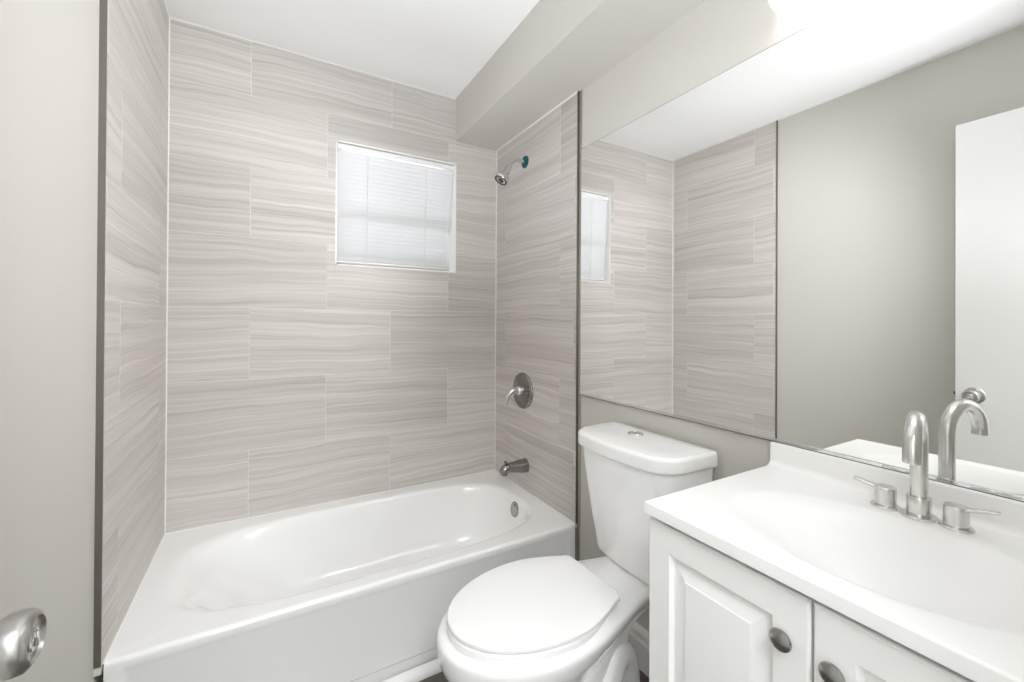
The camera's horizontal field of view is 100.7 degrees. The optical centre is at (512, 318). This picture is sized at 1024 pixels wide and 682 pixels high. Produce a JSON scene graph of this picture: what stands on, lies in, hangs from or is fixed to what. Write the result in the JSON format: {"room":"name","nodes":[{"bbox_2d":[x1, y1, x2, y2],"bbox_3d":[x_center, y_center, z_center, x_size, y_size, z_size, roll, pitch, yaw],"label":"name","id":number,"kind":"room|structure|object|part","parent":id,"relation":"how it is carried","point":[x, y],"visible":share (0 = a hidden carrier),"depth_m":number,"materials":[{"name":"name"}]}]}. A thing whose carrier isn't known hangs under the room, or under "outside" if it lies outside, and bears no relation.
{"room":"bathroom","nodes":[
{"label":"bathroom","id":0,"kind":"room"},
{"bbox_2d":[0,607,46,680],"bbox_3d":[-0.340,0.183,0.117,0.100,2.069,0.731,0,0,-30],"label":"door knob","id":1,"kind":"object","parent":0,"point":[22,632],"depth_m":0.38,"materials":[{"name":"silver metal"}]},
{"bbox_2d":[0,0,168,681],"bbox_3d":[-0.907,0.001,0.749,0.114,2.456,2.392,0,0,-30],"label":"wall","id":2,"kind":"structure","parent":0,"point":[49,49],"depth_m":0.94,"materials":[{"name":"grey paint"}]},
{"bbox_2d":[93,0,107,668],"bbox_3d":[-1.026,-0.180,1.058,0.014,2.094,0.004,0,0,-30],"label":"trim","id":3,"kind":"structure","parent":2,"relation":"attached to","point":[103,4],"depth_m":1.05,"materials":[{"name":"grey metal"}]},
{"bbox_2d":[166,18,495,532],"bbox_3d":[-0.776,0.007,2.140,1.530,2.456,0.112,0,0,-30],"label":"wall","id":4,"kind":"structure","parent":0,"point":[297,378],"depth_m":1.96,"materials":[{"name":"grey tile"}]},
{"bbox_2d":[102,0,577,664],"bbox_3d":[-0.560,-0.173,1.770,1.505,2.097,0.745,0,0,-30],"label":"trim","id":5,"kind":"structure","parent":4,"relation":"attached to","point":[163,0],"depth_m":1.81,"materials":[{"name":"white"}]},
{"bbox_2d":[335,140,455,272],"bbox_3d":[-0.607,-0.559,2.238,0.619,0.602,0.112,0,0,-30],"label":"window","id":6,"kind":"structure","parent":4,"relation":"in","point":[451,244],"depth_m":2.33,"materials":[{"name":"white paint"}]},
{"bbox_2d":[337,143,453,269],"bbox_3d":[-0.597,-0.559,2.219,0.599,0.579,0.053,0,0,-30],"label":"window blind","id":7,"kind":"object","parent":6,"relation":"attached to","point":[393,209],"visible":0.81,"depth_m":2.20,"materials":[{"name":"white paint"}]},
{"bbox_3d":[-0.734,-0.551,2.139,0.008,0.560,0.053,0,0,-30],"label":"ladder cord","id":8,"kind":"part","parent":7,"relation":"part of","materials":[{"name":"white fabric"}]},
{"bbox_3d":[-0.617,-0.280,2.221,0.566,0.009,0.020,0,0,-30],"label":"rail","id":9,"kind":"part","parent":7,"relation":"part of","materials":[{"name":"white paint"}]},
{"bbox_3d":[-0.472,-0.549,2.291,0.008,0.560,0.053,0,0,-30],"label":"ladder cord","id":10,"kind":"part","parent":7,"relation":"part of","materials":[{"name":"white fabric"}]},
{"bbox_2d":[165,0,539,97],"bbox_3d":[-0.178,-1.262,1.117,1.780,0.080,2.540,0,0,-30],"label":"ceiling","id":11,"kind":"structure","parent":0,"point":[438,46],"depth_m":1.78,"materials":[{"name":"white paint"}]},
{"bbox_2d":[456,0,705,149],"bbox_3d":[0.371,-1.100,1.429,0.269,0.235,2.292,0,0,-30],"label":"soffit","id":12,"kind":"structure","parent":11,"relation":"attached to","point":[560,48],"depth_m":1.67,"materials":[{"name":"grey paint"}]},
{"bbox_2d":[419,669,648,681],"bbox_3d":[0.153,1.264,0.510,1.780,0.060,3.920,0,0,-30],"label":"floor","id":13,"kind":"structure","parent":0,"point":[439,677],"depth_m":1.46,"materials":[{"name":"grey tile"}]},
{"bbox_2d":[103,471,574,681],"bbox_3d":[-0.567,1.054,1.765,1.501,0.360,0.744,0,0,-30],"label":"bathtub","id":14,"kind":"object","parent":13,"relation":"on","point":[357,589],"visible":0.94,"depth_m":1.52,"materials":[{"name":"white ceramic"}]},
{"bbox_2d":[381,658,441,681],"bbox_3d":[-0.381,1.220,1.424,1.516,0.029,0.028,0,0,-30],"label":"trim","id":15,"kind":"structure","parent":14,"relation":"attached to","point":[428,669],"depth_m":1.45,"materials":[{"name":"white paint"}]},
{"bbox_3d":[0.014,0.937,2.088,0.027,0.071,0.073,0,0,-30],"label":"overflow plate","id":16,"kind":"part","parent":14,"relation":"part of","materials":[{"name":"silver metal"}]},
{"bbox_2d":[437,421,717,681],"bbox_3d":[0.160,0.806,1.230,0.769,0.860,0.434,0,0,-30],"label":"toilet","id":17,"kind":"object","parent":13,"relation":"on","point":[563,618],"visible":0.93,"depth_m":1.20,"materials":[{"name":"white ceramic"}]},
{"bbox_3d":[0.038,0.798,1.171,0.449,0.020,0.351,0,0,-30],"label":"seat","id":18,"kind":"part","parent":17,"relation":"part of","materials":[{"name":"white plastic"}]},
{"bbox_3d":[0.046,0.777,1.176,0.465,0.016,0.353,0,0,-30],"label":"seat lid","id":19,"kind":"part","parent":17,"relation":"part of","materials":[{"name":"white plastic"}]},
{"bbox_3d":[0.395,0.618,1.366,0.223,0.384,0.408,0,0,-30],"label":"tank","id":20,"kind":"part","parent":17,"relation":"part of","materials":[{"name":"white ceramic"}]},
{"bbox_3d":[0.393,0.407,1.365,0.237,0.048,0.434,0,0,-30],"label":"tank lid","id":21,"kind":"part","parent":17,"relation":"part of","materials":[{"name":"white ceramic"}]},
{"bbox_2d":[649,516,974,681],"bbox_3d":[0.625,0.819,0.728,0.474,0.836,0.609,0,0,-30],"label":"vanity cabinet","id":22,"kind":"object","parent":13,"relation":"on","point":[714,616],"visible":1,"depth_m":0.70,"materials":[{"name":"white paint"}]},
{"bbox_3d":[0.366,0.774,0.756,0.019,0.722,0.302,0,0,-30],"label":"door","id":23,"kind":"part","parent":22,"relation":"part of","materials":[{"name":"white paint"}]},
{"bbox_3d":[0.410,0.489,0.647,0.018,0.033,0.033,0,0,-30],"label":"knob","id":24,"kind":"part","parent":22,"relation":"part of","materials":[{"name":"grey metal"}]},
{"bbox_3d":[0.444,0.493,0.588,0.018,0.033,0.033,0,0,-30],"label":"knob","id":25,"kind":"part","parent":22,"relation":"part of","materials":[{"name":"grey metal"}]},
{"bbox_2d":[644,442,1023,681],"bbox_3d":[0.639,0.401,0.728,0.483,0.161,0.624,0,0,-30],"label":"sink","id":26,"kind":"object","parent":22,"relation":"in","point":[802,520],"visible":0.93,"depth_m":0.75,"materials":[{"name":"white ceramic"}]},
{"bbox_2d":[853,411,1000,533],"bbox_3d":[0.761,0.274,0.812,0.156,0.208,0.184,0,0,2],"label":"sink faucet","id":27,"kind":"object","parent":26,"relation":"on","point":[915,438],"visible":1,"depth_m":0.79,"materials":[{"name":"silver metal"}]},
{"bbox_3d":[0.740,0.341,0.878,0.028,0.016,0.053,0,0,-30],"label":"lever","id":28,"kind":"part","parent":27,"relation":"part of","materials":[{"name":"silver metal"}]},
{"bbox_3d":[0.753,0.355,0.855,0.034,0.037,0.034,0,0,-30],"label":"handle","id":29,"kind":"part","parent":27,"relation":"part of","materials":[{"name":"silver metal"}]},
{"bbox_3d":[0.736,0.258,0.774,0.140,0.178,0.026,1,0,-42],"label":"spout","id":30,"kind":"part","parent":27,"relation":"part of","materials":[{"name":"silver metal"}]},
{"bbox_3d":[0.778,0.375,0.811,0.057,0.005,0.149,0,0,-30],"label":"plate","id":31,"kind":"part","parent":27,"relation":"part of","materials":[{"name":"silver metal"}]},
{"bbox_3d":[0.803,0.355,0.768,0.034,0.037,0.034,0,0,-30],"label":"handle","id":32,"kind":"part","parent":27,"relation":"part of","materials":[{"name":"silver metal"}]},
{"bbox_3d":[0.817,0.339,0.745,0.028,0.020,0.053,0,0,-30],"label":"lever","id":33,"kind":"part","parent":27,"relation":"part of","materials":[{"name":"silver metal"}]},
{"bbox_3d":[0.519,0.774,0.490,0.019,0.722,0.302,0,0,-30],"label":"door","id":34,"kind":"part","parent":22,"relation":"part of","materials":[{"name":"white paint"}]},
{"bbox_2d":[495,0,854,630],"bbox_3d":[0.495,0.011,1.557,0.112,2.456,2.392,0,0,-30],"label":"wall","id":35,"kind":"structure","parent":0,"point":[537,207],"depth_m":1.88,"materials":[{"name":"beige tile"}]},
{"bbox_2d":[495,156,528,184],"bbox_3d":[-0.007,-0.760,2.153,0.176,0.171,0.074,0,0,-30],"label":"shower fixture","id":36,"kind":"object","parent":35,"relation":"attached to","point":[501,177],"visible":1,"depth_m":2.13,"materials":[{"name":"silver metal"}]},
{"bbox_3d":[0.018,-0.792,2.167,0.101,0.066,0.019,0,0,-30],"label":"shower arm","id":37,"kind":"part","parent":36,"relation":"part of","materials":[{"name":"silver metal"}]},
{"bbox_2d":[499,458,528,475],"bbox_3d":[0.005,0.747,2.136,0.154,0.076,0.072,0,0,-30],"label":"tub spout","id":38,"kind":"object","parent":35,"relation":"attached to","point":[521,465],"visible":1,"depth_m":2.12,"materials":[{"name":"silver metal"}]},
{"bbox_2d":[504,372,532,408],"bbox_3d":[0.011,0.370,2.168,0.114,0.187,0.187,0,0,-30],"label":"shower valve","id":39,"kind":"object","parent":35,"relation":"attached to","point":[522,389],"visible":1,"depth_m":2.16,"materials":[{"name":"silver metal"}]},
{"bbox_3d":[-0.011,0.396,2.155,0.062,0.094,0.036,0,0,-30],"label":"lever","id":40,"kind":"part","parent":39,"relation":"part of","materials":[{"name":"silver metal"}]},
{"bbox_2d":[575,90,581,560],"bbox_3d":[0.290,0.057,1.819,0.005,2.074,0.014,0,0,-30],"label":"trim","id":41,"kind":"structure","parent":35,"relation":"attached to","point":[580,103],"depth_m":1.82,"materials":[{"name":"beige metal"}]},
{"bbox_2d":[628,621,648,676],"bbox_3d":[0.661,1.166,1.151,0.014,0.145,1.523,0,0,-30],"label":"baseboard","id":42,"kind":"structure","parent":35,"relation":"attached to","point":[638,637],"depth_m":1.50,"materials":[{"name":"white paint"}]},
{"bbox_2d":[768,0,807,15],"bbox_3d":[0.824,-0.835,0.829,0.080,0.102,0.590,0,0,-30],"label":"vanity light","id":43,"kind":"object","parent":35,"relation":"attached to","point":[781,7],"visible":1,"depth_m":1.06,"materials":[{"name":"white paint"}]},
{"bbox_2d":[580,0,1023,501],"bbox_3d":[0.667,-0.203,1.162,0.010,1.050,1.498,0,0,-30],"label":"wall mirror","id":44,"kind":"object","parent":35,"relation":"attached to","point":[816,244],"visible":1,"depth_m":0.99,"materials":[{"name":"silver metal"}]}
]}

